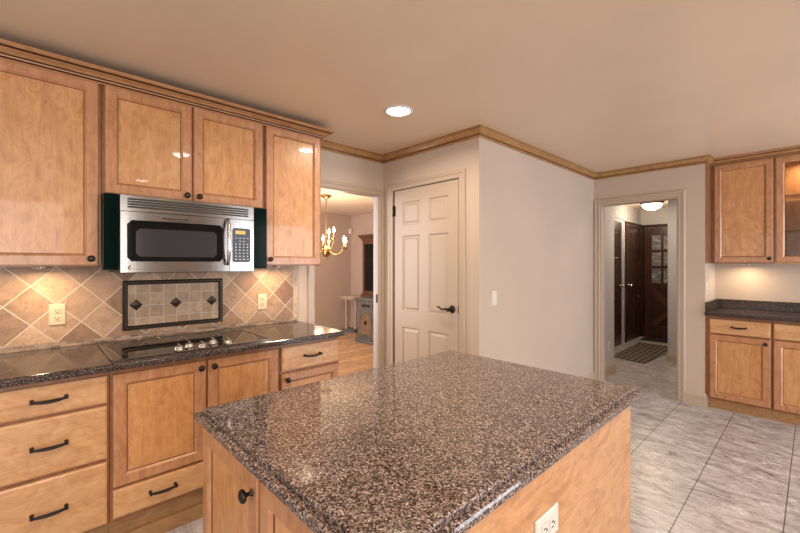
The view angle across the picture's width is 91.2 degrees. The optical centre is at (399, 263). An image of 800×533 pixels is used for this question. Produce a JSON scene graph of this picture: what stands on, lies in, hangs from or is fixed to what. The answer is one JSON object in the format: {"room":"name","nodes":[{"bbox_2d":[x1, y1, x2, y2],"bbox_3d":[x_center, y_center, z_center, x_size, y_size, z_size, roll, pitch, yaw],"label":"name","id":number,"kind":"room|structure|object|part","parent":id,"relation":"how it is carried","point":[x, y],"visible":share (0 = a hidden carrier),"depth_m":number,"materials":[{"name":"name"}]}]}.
{"room":"kitchen","nodes":[
{"label":"kitchen","id":0,"kind":"room"},
{"bbox_2d":[4,150,382,353],"bbox_3d":[-1.174,0.171,2.847,7.443,2.400,0.070,0,0,-43],"label":"wall","id":1,"kind":"structure","parent":0,"point":[336,167],"depth_m":3.41,"materials":[{"name":"beige paint"}]},
{"bbox_2d":[0,59,100,266],"bbox_3d":[-1.807,-0.463,1.950,0.480,0.953,0.363,0,0,-43],"label":"upper cabinet","id":2,"kind":"object","parent":1,"relation":"attached to","point":[50,122],"visible":0.97,"depth_m":1.88,"materials":[{"name":"brown wood"}]},
{"bbox_2d":[31,267,50,268],"bbox_3d":[-1.805,0.020,1.969,0.072,0.012,0.072,0,0,-43],"label":"light","id":3,"kind":"object","parent":2,"relation":"attached to","point":[31,267],"visible":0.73,"depth_m":1.94,"materials":[{"name":"silver metal"}]},
{"bbox_3d":[-1.550,-0.026,1.965,0.033,0.033,0.032,0,0,-43],"label":"knob","id":4,"kind":"part","parent":2,"relation":"part of","materials":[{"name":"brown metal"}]},
{"bbox_2d":[0,266,297,353],"bbox_3d":[-1.450,0.236,2.518,1.750,0.440,0.028,0,0,-43],"label":"tile backsplash","id":5,"kind":"structure","parent":1,"relation":"attached to","point":[102,306],"depth_m":2.35,"materials":[{"name":"travertine"},{"name":"stone mosaic"},{"name":"dark pewter"}]},
{"bbox_2d":[49,303,65,325],"bbox_3d":[-1.862,0.276,2.127,0.070,0.115,0.009,0,0,-43],"label":"wall outlet","id":6,"kind":"object","parent":5,"relation":"attached to","point":[57,312],"visible":1,"depth_m":2.12,"materials":[{"name":"beige plastic"}]},
{"bbox_2d":[53,308,60,313],"bbox_3d":[-1.860,0.256,2.125,0.032,0.028,0.002,0,0,-43],"label":"socket","id":7,"kind":"object","parent":6,"relation":"attached to","point":[55,310],"depth_m":2.12,"materials":[{"name":"beige plastic"}]},
{"bbox_2d":[53,316,60,320],"bbox_3d":[-1.860,0.296,2.125,0.032,0.028,0.002,0,0,-43],"label":"socket","id":8,"kind":"object","parent":6,"relation":"attached to","point":[55,318],"depth_m":2.12,"materials":[{"name":"beige plastic"}]},
{"bbox_3d":[-1.439,0.250,2.520,0.572,0.298,0.018,0,0,-43],"label":"inset frame","id":9,"kind":"part","parent":5,"relation":"part of","materials":[{"name":"beige tile"}]},
{"bbox_2d":[257,294,266,309],"bbox_3d":[-1.025,0.283,2.917,0.070,0.115,0.010,0,0,-43],"label":"wall outlet","id":10,"kind":"object","parent":5,"relation":"attached to","point":[261,298],"visible":1,"depth_m":2.91,"materials":[{"name":"beige plastic"}]},
{"bbox_2d":[260,297,264,306],"bbox_3d":[-1.024,0.283,2.915,0.034,0.068,0.003,0,0,-43],"label":"socket","id":11,"kind":"object","parent":10,"relation":"attached to","point":[262,299],"depth_m":2.91,"materials":[{"name":"beige plastic"}]},
{"bbox_2d":[101,84,262,208],"bbox_3d":[-1.317,-0.650,2.413,0.863,0.578,0.363,0,0,-43],"label":"upper cabinet","id":12,"kind":"object","parent":1,"relation":"attached to","point":[151,147],"visible":0.89,"depth_m":2.25,"materials":[{"name":"brown wood"}]},
{"bbox_3d":[-1.377,-0.647,2.164,0.411,0.560,0.019,0,0,-43],"label":"door","id":13,"kind":"part","parent":12,"relation":"part of","materials":[{"name":"brown wood"}]},
{"bbox_3d":[-1.380,-0.647,2.167,0.293,0.442,0.008,0,0,-43],"label":"door panel","id":14,"kind":"part","parent":12,"relation":"part of","materials":[{"name":"brown wood"}]},
{"bbox_2d":[0,38,334,140],"bbox_3d":[-1.296,-0.952,2.410,1.857,0.066,0.397,0,0,-43],"label":"crown molding","id":15,"kind":"structure","parent":12,"relation":"attached to","point":[10,51],"depth_m":2.10,"materials":[{"name":"brown wood"}]},
{"bbox_2d":[102,193,266,272],"bbox_3d":[-1.270,-0.155,2.363,0.861,0.409,0.478,0,0,-43],"label":"microwave","id":16,"kind":"object","parent":12,"relation":"attached to","point":[141,234],"visible":1,"depth_m":2.16,"materials":[{"name":"silver metal"}]},
{"bbox_3d":[-1.226,-0.112,2.172,0.535,0.314,0.028,0,0,-42],"label":"door","id":17,"kind":"part","parent":16,"relation":"part of","materials":[{"name":"silver metal"}]},
{"bbox_2d":[162,218,187,221],"bbox_3d":[-1.232,-0.239,2.146,0.125,0.016,0.001,0,0,-42],"label":"print","id":18,"kind":"object","parent":16,"relation":"on","point":[163,219],"depth_m":2.15,"materials":[{"name":"black"}]},
{"bbox_3d":[-1.015,-0.129,2.316,0.021,0.278,0.058,0,0,-43],"label":"handle","id":19,"kind":"part","parent":16,"relation":"part of","materials":[{"name":"silver metal"}]},
{"bbox_3d":[-0.977,-0.112,2.413,0.021,0.314,0.152,0,0,43],"label":"control panel","id":20,"kind":"part","parent":16,"relation":"part of","materials":[{"name":"silver metal"}]},
{"bbox_3d":[-1.068,-0.647,2.456,0.420,0.560,0.019,0,0,-43],"label":"door","id":21,"kind":"part","parent":12,"relation":"part of","materials":[{"name":"brown wood"}]},
{"bbox_3d":[-1.071,-0.647,2.459,0.302,0.442,0.008,0,0,-43],"label":"door panel","id":22,"kind":"part","parent":12,"relation":"part of","materials":[{"name":"brown wood"}]},
{"bbox_2d":[263,125,320,265],"bbox_3d":[-0.841,-0.463,2.862,0.442,0.953,0.363,0,0,-43],"label":"upper cabinet","id":23,"kind":"object","parent":1,"relation":"attached to","point":[291,161],"visible":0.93,"depth_m":2.75,"materials":[{"name":"brown wood"}]},
{"bbox_3d":[-0.750,-0.460,2.763,0.298,0.817,0.008,0,0,-43],"label":"door panel","id":24,"kind":"part","parent":23,"relation":"part of","materials":[{"name":"brown wood"}]},
{"bbox_2d":[307,179,383,367],"bbox_3d":[-0.452,0.332,3.468,0.821,2.078,0.018,0,0,-43],"label":"trim","id":25,"kind":"structure","parent":1,"relation":"attached to","point":[324,183],"depth_m":3.71,"materials":[{"name":"beige paint"}]},
{"bbox_2d":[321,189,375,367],"bbox_3d":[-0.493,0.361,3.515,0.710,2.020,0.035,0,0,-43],"label":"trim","id":26,"kind":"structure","parent":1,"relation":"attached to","point":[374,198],"depth_m":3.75,"materials":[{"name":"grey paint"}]},
{"bbox_2d":[315,216,372,325],"bbox_3d":[-1.415,0.171,5.445,4.820,2.400,4.039,0,0,-43],"label":"wall","id":27,"kind":"structure","parent":0,"point":[342,274],"depth_m":8.16,"materials":[{"name":"beige paint"}]},
{"bbox_2d":[320,322,357,328],"bbox_3d":[-1.345,1.306,5.429,4.500,0.130,3.919,0,0,-43],"label":"baseboard","id":28,"kind":"structure","parent":27,"relation":"attached to","point":[349,324],"depth_m":8.20,"materials":[{"name":"beige paint"}]},
{"bbox_2d":[321,212,372,218],"bbox_3d":[-1.345,-0.998,5.429,4.500,0.060,3.919,0,0,-43],"label":"trim","id":29,"kind":"structure","parent":27,"relation":"attached to","point":[371,213],"depth_m":8.10,"materials":[{"name":"beige paint"}]},
{"bbox_2d":[321,124,713,179],"bbox_3d":[1.107,-0.993,3.596,3.875,0.070,1.056,0,0,-17],"label":"trim","id":30,"kind":"structure","parent":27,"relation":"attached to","point":[482,131],"depth_m":3.52,"materials":[{"name":"brown wood"}]},
{"bbox_2d":[0,0,799,215],"bbox_3d":[0.814,-1.079,3.712,11.520,0.100,9.720,0,0,-43],"label":"ceiling","id":31,"kind":"structure","parent":0,"point":[597,86],"depth_m":2.01,"materials":[{"name":"beige paint"}]},
{"bbox_2d":[321,194,347,259],"bbox_3d":[-1.106,-0.538,5.861,0.706,0.979,0.677,0,0,-43],"label":"chandelier","id":32,"kind":"object","parent":31,"relation":"hanging from","point":[326,250],"visible":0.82,"depth_m":5.83,"materials":[{"name":"gold metal"}]},
{"bbox_3d":[-1.106,-0.712,5.861,0.022,0.532,0.022,0,0,2],"label":"chain","id":33,"kind":"part","parent":32,"relation":"part of","materials":[{"name":"gold metal"}]},
{"bbox_2d":[384,105,412,116],"bbox_3d":[-0.010,-1.024,2.632,0.196,0.010,0.196,0,0,-43],"label":"recessed light","id":34,"kind":"object","parent":31,"relation":"in","point":[394,110],"visible":1,"depth_m":2.61,"materials":[{"name":"white"}]},
{"bbox_2d":[640,201,664,210],"bbox_3d":[4.153,-0.946,6.453,0.350,0.164,0.350,0,0,-43],"label":"ceiling light","id":35,"kind":"object","parent":31,"relation":"attached to","point":[651,206],"visible":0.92,"depth_m":6.36,"materials":[{"name":"white glass"}]},
{"bbox_2d":[166,329,799,532],"bbox_3d":[0.814,1.410,3.712,11.520,0.082,9.720,0,0,-43],"label":"floor","id":36,"kind":"structure","parent":0,"point":[694,468],"depth_m":2.71,"materials":[{"name":"tile"}]},
{"bbox_2d":[0,372,108,532],"bbox_3d":[-1.690,0.931,1.874,0.420,0.880,0.634,0,0,-43],"label":"base cabinet","id":37,"kind":"object","parent":36,"relation":"on","point":[54,435],"visible":0.98,"depth_m":1.68,"materials":[{"name":"brown wood"}]},
{"bbox_3d":[-1.483,1.056,1.657,0.127,0.022,0.034,0,0,-43],"label":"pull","id":38,"kind":"part","parent":37,"relation":"part of","materials":[{"name":"black metal"}]},
{"bbox_3d":[-1.483,0.776,1.657,0.127,0.022,0.034,0,0,-43],"label":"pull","id":39,"kind":"part","parent":37,"relation":"part of","materials":[{"name":"black metal"}]},
{"bbox_3d":[-1.483,0.579,1.657,0.127,0.022,0.034,0,0,-43],"label":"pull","id":40,"kind":"part","parent":37,"relation":"part of","materials":[{"name":"black metal"}]},
{"bbox_3d":[-1.502,1.058,1.676,0.398,0.286,0.019,0,0,-43],"label":"drawer","id":41,"kind":"part","parent":37,"relation":"part of","materials":[{"name":"brown wood"}]},
{"bbox_3d":[-1.502,0.778,1.676,0.398,0.242,0.019,0,0,-43],"label":"drawer","id":42,"kind":"part","parent":37,"relation":"part of","materials":[{"name":"brown wood"}]},
{"bbox_3d":[-1.502,0.581,1.676,0.398,0.125,0.019,0,0,-43],"label":"drawer","id":43,"kind":"part","parent":37,"relation":"part of","materials":[{"name":"brown wood"}]},
{"bbox_2d":[108,346,278,532],"bbox_3d":[-1.231,0.931,2.308,0.841,0.880,0.634,0,0,-43],"label":"base cabinet","id":44,"kind":"object","parent":36,"relation":"on","point":[156,439],"visible":0.66,"depth_m":1.99,"materials":[{"name":"brown wood"}]},
{"bbox_3d":[-1.193,1.126,1.967,0.406,0.134,0.019,0,0,-43],"label":"drawer","id":45,"kind":"part","parent":44,"relation":"part of","materials":[{"name":"brown wood"}]},
{"bbox_3d":[-1.193,0.782,1.967,0.406,0.528,0.019,0,0,-43],"label":"door","id":46,"kind":"part","parent":44,"relation":"part of","materials":[{"name":"brown wood"}]},
{"bbox_3d":[-1.197,0.782,1.971,0.288,0.410,0.008,0,0,-43],"label":"door panel","id":47,"kind":"part","parent":44,"relation":"part of","materials":[{"name":"brown wood"}]},
{"bbox_3d":[-1.175,1.124,1.948,0.127,0.022,0.034,0,0,-43],"label":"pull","id":48,"kind":"part","parent":44,"relation":"part of","materials":[{"name":"black metal"}]},
{"bbox_2d":[0,321,344,387],"bbox_3d":[-1.222,0.474,2.306,1.740,0.034,0.646,0,0,-43],"label":"countertop","id":49,"kind":"structure","parent":44,"relation":"on","point":[35,366],"depth_m":1.95,"materials":[{"name":"brown stone"}]},
{"bbox_2d":[97,328,271,361],"bbox_3d":[-1.231,0.438,2.269,0.781,0.036,0.524,0,0,-43],"label":"cooktop","id":50,"kind":"object","parent":49,"relation":"in","point":[157,346],"visible":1,"depth_m":2.20,"materials":[{"name":"black glass"}]},
{"bbox_3d":[-1.158,0.435,2.049,0.048,0.031,0.048,0,0,-43],"label":"control knob","id":51,"kind":"part","parent":50,"relation":"part of","materials":[{"name":"silver metal"}]},
{"bbox_3d":[-1.142,0.435,2.119,0.048,0.031,0.048,0,0,-43],"label":"control knob","id":52,"kind":"part","parent":50,"relation":"part of","materials":[{"name":"silver metal"}]},
{"bbox_3d":[-1.071,0.435,2.118,0.048,0.031,0.048,0,0,-43],"label":"control knob","id":53,"kind":"part","parent":50,"relation":"part of","materials":[{"name":"silver metal"}]},
{"bbox_3d":[-1.058,0.435,2.213,0.048,0.031,0.048,0,0,-43],"label":"control knob","id":54,"kind":"part","parent":50,"relation":"part of","materials":[{"name":"silver metal"}]},
{"bbox_3d":[-0.976,0.435,2.221,0.048,0.031,0.048,0,0,-43],"label":"control knob","id":55,"kind":"part","parent":50,"relation":"part of","materials":[{"name":"silver metal"}]},
{"bbox_3d":[-1.049,0.553,2.069,0.033,0.033,0.032,0,0,-43],"label":"knob","id":56,"kind":"part","parent":44,"relation":"part of","materials":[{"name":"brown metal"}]},
{"bbox_3d":[-1.001,0.553,2.114,0.033,0.033,0.032,0,0,-43],"label":"knob","id":57,"kind":"part","parent":44,"relation":"part of","materials":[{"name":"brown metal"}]},
{"bbox_3d":[-0.892,0.782,2.251,0.402,0.528,0.019,0,0,-43],"label":"door","id":58,"kind":"part","parent":44,"relation":"part of","materials":[{"name":"brown wood"}]},
{"bbox_3d":[-0.896,0.782,2.255,0.284,0.410,0.008,0,0,-43],"label":"door panel","id":59,"kind":"part","parent":44,"relation":"part of","materials":[{"name":"brown wood"}]},
{"bbox_2d":[279,337,338,390],"bbox_3d":[-0.764,0.931,2.748,0.441,0.880,0.634,0,0,-43],"label":"base cabinet","id":60,"kind":"object","parent":36,"relation":"on","point":[302,363],"visible":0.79,"depth_m":2.52,"materials":[{"name":"brown wood"}]},
{"bbox_3d":[-0.577,0.591,2.549,0.418,0.150,0.019,0,0,-43],"label":"drawer","id":61,"kind":"part","parent":60,"relation":"part of","materials":[{"name":"brown wood"}]},
{"bbox_3d":[-0.577,0.937,2.549,0.418,0.512,0.019,0,0,-43],"label":"door","id":62,"kind":"part","parent":60,"relation":"part of","materials":[{"name":"brown wood"}]},
{"bbox_3d":[-0.580,0.937,2.553,0.300,0.394,0.008,0,0,-43],"label":"door panel","id":63,"kind":"part","parent":60,"relation":"part of","materials":[{"name":"brown wood"}]},
{"bbox_3d":[-0.559,0.589,2.530,0.127,0.022,0.034,0,0,-43],"label":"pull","id":64,"kind":"part","parent":60,"relation":"part of","materials":[{"name":"black metal"}]},
{"bbox_2d":[339,295,360,332],"bbox_3d":[-0.991,1.008,7.895,0.410,0.725,0.469,0,0,-43],"label":"pedestal table","id":65,"kind":"object","parent":36,"relation":"on","point":[346,329],"visible":0.91,"depth_m":7.80,"materials":[{"name":"brown wood"}]},
{"bbox_2d":[355,296,372,345],"bbox_3d":[-0.455,0.981,6.833,0.418,0.780,0.570,0,0,-43],"label":"base cabinet","id":66,"kind":"object","parent":36,"relation":"on","point":[365,304],"visible":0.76,"depth_m":6.71,"materials":[{"name":"grey paint"}]},
{"bbox_2d":[358,234,372,296],"bbox_3d":[-0.331,0.411,7.301,0.395,1.920,0.980,0,0,-43],"label":"china hutch","id":67,"kind":"object","parent":66,"relation":"on","point":[367,239],"visible":0.19,"depth_m":7.39,"materials":[{"name":"brown wood"}]},
{"bbox_3d":[-0.331,-0.489,7.301,0.395,0.120,0.980,0,0,-43],"label":"cornice","id":68,"kind":"part","parent":67,"relation":"part of","materials":[{"name":"brown wood"}]},
{"bbox_3d":[-0.570,0.070,7.362,0.018,0.989,0.413,0,0,-43],"label":"door","id":69,"kind":"part","parent":67,"relation":"part of","materials":[{"name":"brown wood"}]},
{"bbox_3d":[-0.568,0.070,7.364,0.004,0.899,0.313,0,0,-43],"label":"glass pane","id":70,"kind":"part","parent":67,"relation":"part of","materials":[{"name":"black glass"}]},
{"bbox_3d":[-0.584,0.721,6.711,0.011,0.100,0.360,0,0,-43],"label":"drawer","id":71,"kind":"part","parent":66,"relation":"part of","materials":[{"name":"grey paint"}]},
{"bbox_3d":[-0.585,1.036,6.710,0.015,0.390,0.300,0,0,-43],"label":"arched door","id":72,"kind":"part","parent":66,"relation":"part of","materials":[{"name":"brown wood"}]},
{"bbox_2d":[203,406,629,532],"bbox_3d":[0.098,0.925,1.297,1.212,0.891,0.860,0,0,-43],"label":"kitchen island","id":73,"kind":"object","parent":36,"relation":"on","point":[590,485],"visible":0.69,"depth_m":1.09,"materials":[{"name":"brown wood"}]},
{"bbox_3d":[-0.464,0.875,1.077,0.008,0.625,0.282,0,0,-43],"label":"door panel","id":74,"kind":"part","parent":73,"relation":"part of","materials":[{"name":"brown wood"}]},
{"bbox_3d":[-0.468,0.875,1.074,0.019,0.743,0.400,0,0,-43],"label":"door","id":75,"kind":"part","parent":73,"relation":"part of","materials":[{"name":"brown wood"}]},
{"bbox_3d":[-0.368,0.551,0.932,0.032,0.033,0.033,0,0,-43],"label":"knob","id":76,"kind":"part","parent":73,"relation":"part of","materials":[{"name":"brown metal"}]},
{"bbox_3d":[-0.172,0.875,0.768,0.008,0.625,0.310,0,0,-43],"label":"door panel","id":77,"kind":"part","parent":73,"relation":"part of","materials":[{"name":"brown wood"}]},
{"bbox_3d":[-0.175,0.875,0.764,0.019,0.743,0.428,0,0,-43],"label":"door","id":78,"kind":"part","parent":73,"relation":"part of","materials":[{"name":"brown wood"}]},
{"bbox_2d":[194,350,641,532],"bbox_3d":[0.117,0.462,1.305,1.234,0.035,0.888,0,0,-43],"label":"island countertop","id":79,"kind":"structure","parent":73,"relation":"on","point":[434,443],"depth_m":1.02,"materials":[{"name":"brown stone"}]},
{"bbox_2d":[534,502,557,532],"bbox_3d":[0.361,0.641,0.955,0.115,0.070,0.009,0,0,-43],"label":"wall outlet","id":80,"kind":"object","parent":73,"relation":"attached to","point":[547,522],"visible":1,"depth_m":0.96,"materials":[{"name":"beige plastic"}]},
{"bbox_2d":[542,522,547,532],"bbox_3d":[0.348,0.641,0.940,0.028,0.032,0.002,0,0,-43],"label":"socket","id":81,"kind":"object","parent":80,"relation":"attached to","point":[544,524],"depth_m":0.94,"materials":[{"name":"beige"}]},
{"bbox_2d":[550,515,555,531],"bbox_3d":[0.377,0.641,0.967,0.028,0.032,0.002,0,0,-43],"label":"socket","id":82,"kind":"object","parent":80,"relation":"attached to","point":[552,517],"depth_m":0.97,"materials":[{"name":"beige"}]},
{"bbox_3d":[0.403,0.932,1.010,1.150,0.877,0.012,0,0,-43],"label":"panel","id":83,"kind":"part","parent":73,"relation":"part of","materials":[{"name":"brown wood"}]},
{"bbox_2d":[614,342,667,363],"bbox_3d":[3.788,1.365,6.039,1.560,0.009,0.580,0,0,-43],"label":"runner rug","id":84,"kind":"object","parent":36,"relation":"on","point":[643,353],"visible":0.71,"depth_m":5.94,"materials":[{"name":"beige fabric"}]},
{"bbox_2d":[640,337,667,342],"bbox_3d":[4.724,1.365,6.875,0.350,0.011,0.810,0,0,-43],"label":"door mat","id":85,"kind":"object","parent":36,"relation":"on","point":[644,338],"visible":0.49,"depth_m":7.03,"materials":[{"name":"black fabric"}]},
{"bbox_2d":[706,316,772,419],"bbox_3d":[3.265,0.931,3.752,0.584,0.880,0.465,0,0,-43],"label":"base cabinet","id":86,"kind":"object","parent":36,"relation":"on","point":[738,350],"visible":0.97,"depth_m":3.57,"materials":[{"name":"brown wood"}]},
{"bbox_3d":[3.096,0.966,3.576,0.008,0.477,0.303,0,0,-43],"label":"door panel","id":87,"kind":"part","parent":86,"relation":"part of","materials":[{"name":"brown wood"}]},
{"bbox_3d":[3.092,0.587,3.573,0.019,0.132,0.421,0,0,-43],"label":"drawer","id":88,"kind":"part","parent":86,"relation":"part of","materials":[{"name":"brown wood"}]},
{"bbox_3d":[3.092,0.966,3.573,0.019,0.595,0.421,0,0,-43],"label":"door","id":89,"kind":"part","parent":86,"relation":"part of","materials":[{"name":"brown wood"}]},
{"bbox_2d":[772,321,799,425],"bbox_3d":[3.591,0.931,3.407,0.584,0.880,0.483,0,0,-43],"label":"base cabinet","id":90,"kind":"object","parent":36,"relation":"on","point":[785,335],"visible":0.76,"depth_m":3.35,"materials":[{"name":"brown wood"}]},
{"bbox_2d":[704,299,799,322],"bbox_3d":[3.438,0.428,3.572,0.594,0.125,0.964,0,0,-43],"label":"countertop","id":91,"kind":"structure","parent":90,"relation":"on","point":[761,310],"depth_m":3.74,"materials":[{"name":"brown stone"}]},
{"bbox_3d":[3.410,0.587,3.236,0.019,0.132,0.463,0,0,-43],"label":"drawer","id":92,"kind":"part","parent":90,"relation":"part of","materials":[{"name":"brown wood"}]},
{"bbox_3d":[3.410,0.966,3.236,0.019,0.595,0.463,0,0,-43],"label":"door","id":93,"kind":"part","parent":90,"relation":"part of","materials":[{"name":"brown wood"}]},
{"bbox_3d":[3.414,0.966,3.240,0.008,0.477,0.345,0,0,-43],"label":"door panel","id":94,"kind":"part","parent":90,"relation":"part of","materials":[{"name":"brown wood"}]},
{"bbox_2d":[383,137,593,376],"bbox_3d":[1.033,0.171,4.126,2.238,2.400,1.102,0,0,-43],"label":"wall","id":95,"kind":"structure","parent":0,"point":[542,276],"depth_m":3.46,"materials":[{"name":"beige paint"}]},
{"bbox_2d":[393,179,458,362],"bbox_3d":[0.194,0.345,3.368,0.102,2.036,0.773,0,0,-43],"label":"door","id":96,"kind":"structure","parent":95,"relation":"in","point":[427,216],"depth_m":3.36,"materials":[{"name":"beige paint"}]},
{"bbox_3d":[0.366,0.366,3.160,0.067,0.064,0.153,0,0,-43],"label":"lever handle","id":97,"kind":"part","parent":96,"relation":"part of","materials":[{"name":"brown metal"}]},
{"bbox_2d":[388,168,465,364],"bbox_3d":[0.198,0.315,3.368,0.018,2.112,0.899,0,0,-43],"label":"trim","id":98,"kind":"structure","parent":95,"relation":"attached to","point":[461,174],"depth_m":3.13,"materials":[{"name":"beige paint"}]},
{"bbox_2d":[491,291,496,305],"bbox_3d":[0.746,0.271,3.088,0.070,0.115,0.011,0,0,-43],"label":"light switch","id":99,"kind":"object","parent":95,"relation":"attached to","point":[493,293],"visible":1,"depth_m":3.08,"materials":[{"name":"beige plastic"}]},
{"bbox_2d":[584,372,594,379],"bbox_3d":[1.374,1.306,3.765,2.270,0.130,0.143,0,0,-43],"label":"baseboard","id":100,"kind":"structure","parent":95,"relation":"attached to","point":[592,375],"depth_m":4.41,"materials":[{"name":"beige paint"}]},
{"bbox_2d":[605,200,676,365],"bbox_3d":[3.749,0.171,5.762,3.717,2.400,1.550,0,0,-43],"label":"wall","id":101,"kind":"structure","parent":0,"point":[666,215],"depth_m":5.42,"materials":[{"name":"grey paint"}]},
{"bbox_2d":[605,361,615,376],"bbox_3d":[2.485,1.306,4.825,0.593,0.130,0.136,0,0,-43],"label":"baseboard","id":102,"kind":"structure","parent":101,"relation":"attached to","point":[610,368],"depth_m":4.85,"materials":[{"name":"beige paint"}]},
{"bbox_2d":[614,215,623,343],"bbox_3d":[3.446,0.286,6.356,1.080,2.170,0.030,0,0,-43],"label":"trim","id":103,"kind":"structure","parent":101,"relation":"attached to","point":[619,219],"depth_m":6.68,"materials":[{"name":"grey paint"}]},
{"bbox_2d":[614,222,624,346],"bbox_3d":[3.468,0.336,6.334,0.860,2.050,0.088,0,0,-43],"label":"door","id":104,"kind":"structure","parent":101,"relation":"in","point":[618,285],"depth_m":6.54,"materials":[{"name":"brown wood"}]},
{"bbox_2d":[625,221,640,342],"bbox_3d":[4.246,0.314,7.112,0.890,2.115,0.030,0,0,-43],"label":"trim","id":105,"kind":"structure","parent":101,"relation":"attached to","point":[626,222],"depth_m":6.81,"materials":[{"name":"brown wood"}]},
{"bbox_2d":[627,224,640,340],"bbox_3d":[4.268,0.336,7.089,0.780,2.050,0.088,0,0,-43],"label":"door","id":106,"kind":"structure","parent":101,"relation":"in","point":[633,232],"depth_m":7.09,"materials":[{"name":"brown wood"}]},
{"bbox_2d":[641,224,667,336],"bbox_3d":[4.909,0.321,7.029,0.050,2.100,1.020,0,0,-43],"label":"trim","id":107,"kind":"structure","parent":101,"relation":"attached to","point":[652,225],"depth_m":7.37,"materials":[{"name":"brown wood"}]},
{"bbox_2d":[644,227,667,338],"bbox_3d":[4.896,0.346,7.017,0.045,2.030,0.900,0,0,-43],"label":"door","id":108,"kind":"structure","parent":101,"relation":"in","point":[656,238],"depth_m":7.21,"materials":[{"name":"brown wood"}]},
{"bbox_3d":[4.900,-0.089,7.021,0.006,0.880,0.660,0,0,-43],"label":"glass pane","id":109,"kind":"part","parent":108,"relation":"part of","materials":[{"name":"clear glass"}]},
{"bbox_2d":[666,352,676,362],"bbox_3d":[3.937,1.306,5.345,0.136,0.130,0.486,0,0,-43],"label":"baseboard","id":110,"kind":"structure","parent":101,"relation":"attached to","point":[670,357],"depth_m":5.43,"materials":[{"name":"beige paint"}]},
{"bbox_2d":[594,164,707,392],"bbox_3d":[2.240,0.171,4.565,0.120,2.400,2.121,0,0,-43],"label":"wall","id":111,"kind":"structure","parent":0,"point":[691,179],"depth_m":3.84,"materials":[{"name":"beige paint"}]},
{"bbox_2d":[594,190,685,402],"bbox_3d":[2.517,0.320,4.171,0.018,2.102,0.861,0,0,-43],"label":"trim","id":112,"kind":"structure","parent":111,"relation":"attached to","point":[681,194],"depth_m":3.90,"materials":[{"name":"beige paint"}]},
{"bbox_2d":[685,390,707,407],"bbox_3d":[2.877,1.306,3.806,0.036,0.130,0.175,0,0,-43],"label":"baseboard","id":113,"kind":"structure","parent":111,"relation":"attached to","point":[691,397],"depth_m":3.79,"materials":[{"name":"beige paint"}]},
{"bbox_2d":[708,263,799,312],"bbox_3d":[4.310,0.171,2.859,0.547,2.400,3.440,0,0,-43],"label":"wall","id":114,"kind":"structure","parent":0,"point":[776,282],"depth_m":3.89,"materials":[{"name":"beige paint"}]},
{"bbox_2d":[705,158,774,262],"bbox_3d":[3.285,-0.488,3.769,0.544,0.971,0.469,0,0,-43],"label":"upper cabinet","id":115,"kind":"object","parent":114,"relation":"attached to","point":[739,197],"visible":0.98,"depth_m":3.74,"materials":[{"name":"brown wood"}]},
{"bbox_3d":[3.258,-0.487,3.722,0.008,0.831,0.304,0,0,-43],"label":"door panel","id":116,"kind":"part","parent":115,"relation":"part of","materials":[{"name":"brown wood"}]},
{"bbox_2d":[710,145,799,166],"bbox_3d":[3.378,-0.994,3.526,0.066,0.066,0.949,0,0,-43],"label":"crown molding","id":117,"kind":"structure","parent":115,"relation":"attached to","point":[793,150],"depth_m":3.61,"materials":[{"name":"brown wood"}]},
{"bbox_2d":[705,299,799,312],"bbox_3d":[3.450,0.411,3.584,0.558,0.090,0.963,0,0,-43],"label":"backsplash","id":118,"kind":"structure","parent":114,"relation":"attached to","point":[722,303],"depth_m":3.86,"materials":[{"name":"grey stone"}]},
{"bbox_2d":[775,154,799,262],"bbox_3d":[3.675,-0.488,3.483,0.370,0.971,0.479,0,0,-43],"label":"upper cabinet","id":119,"kind":"object","parent":114,"relation":"attached to","point":[787,168],"visible":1,"depth_m":3.50,"materials":[{"name":"brown wood"}]},
{"bbox_3d":[3.571,-0.487,3.386,0.003,0.839,0.350,0,0,-43],"label":"glass pane","id":120,"kind":"part","parent":119,"relation":"part of","materials":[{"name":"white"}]}
]}

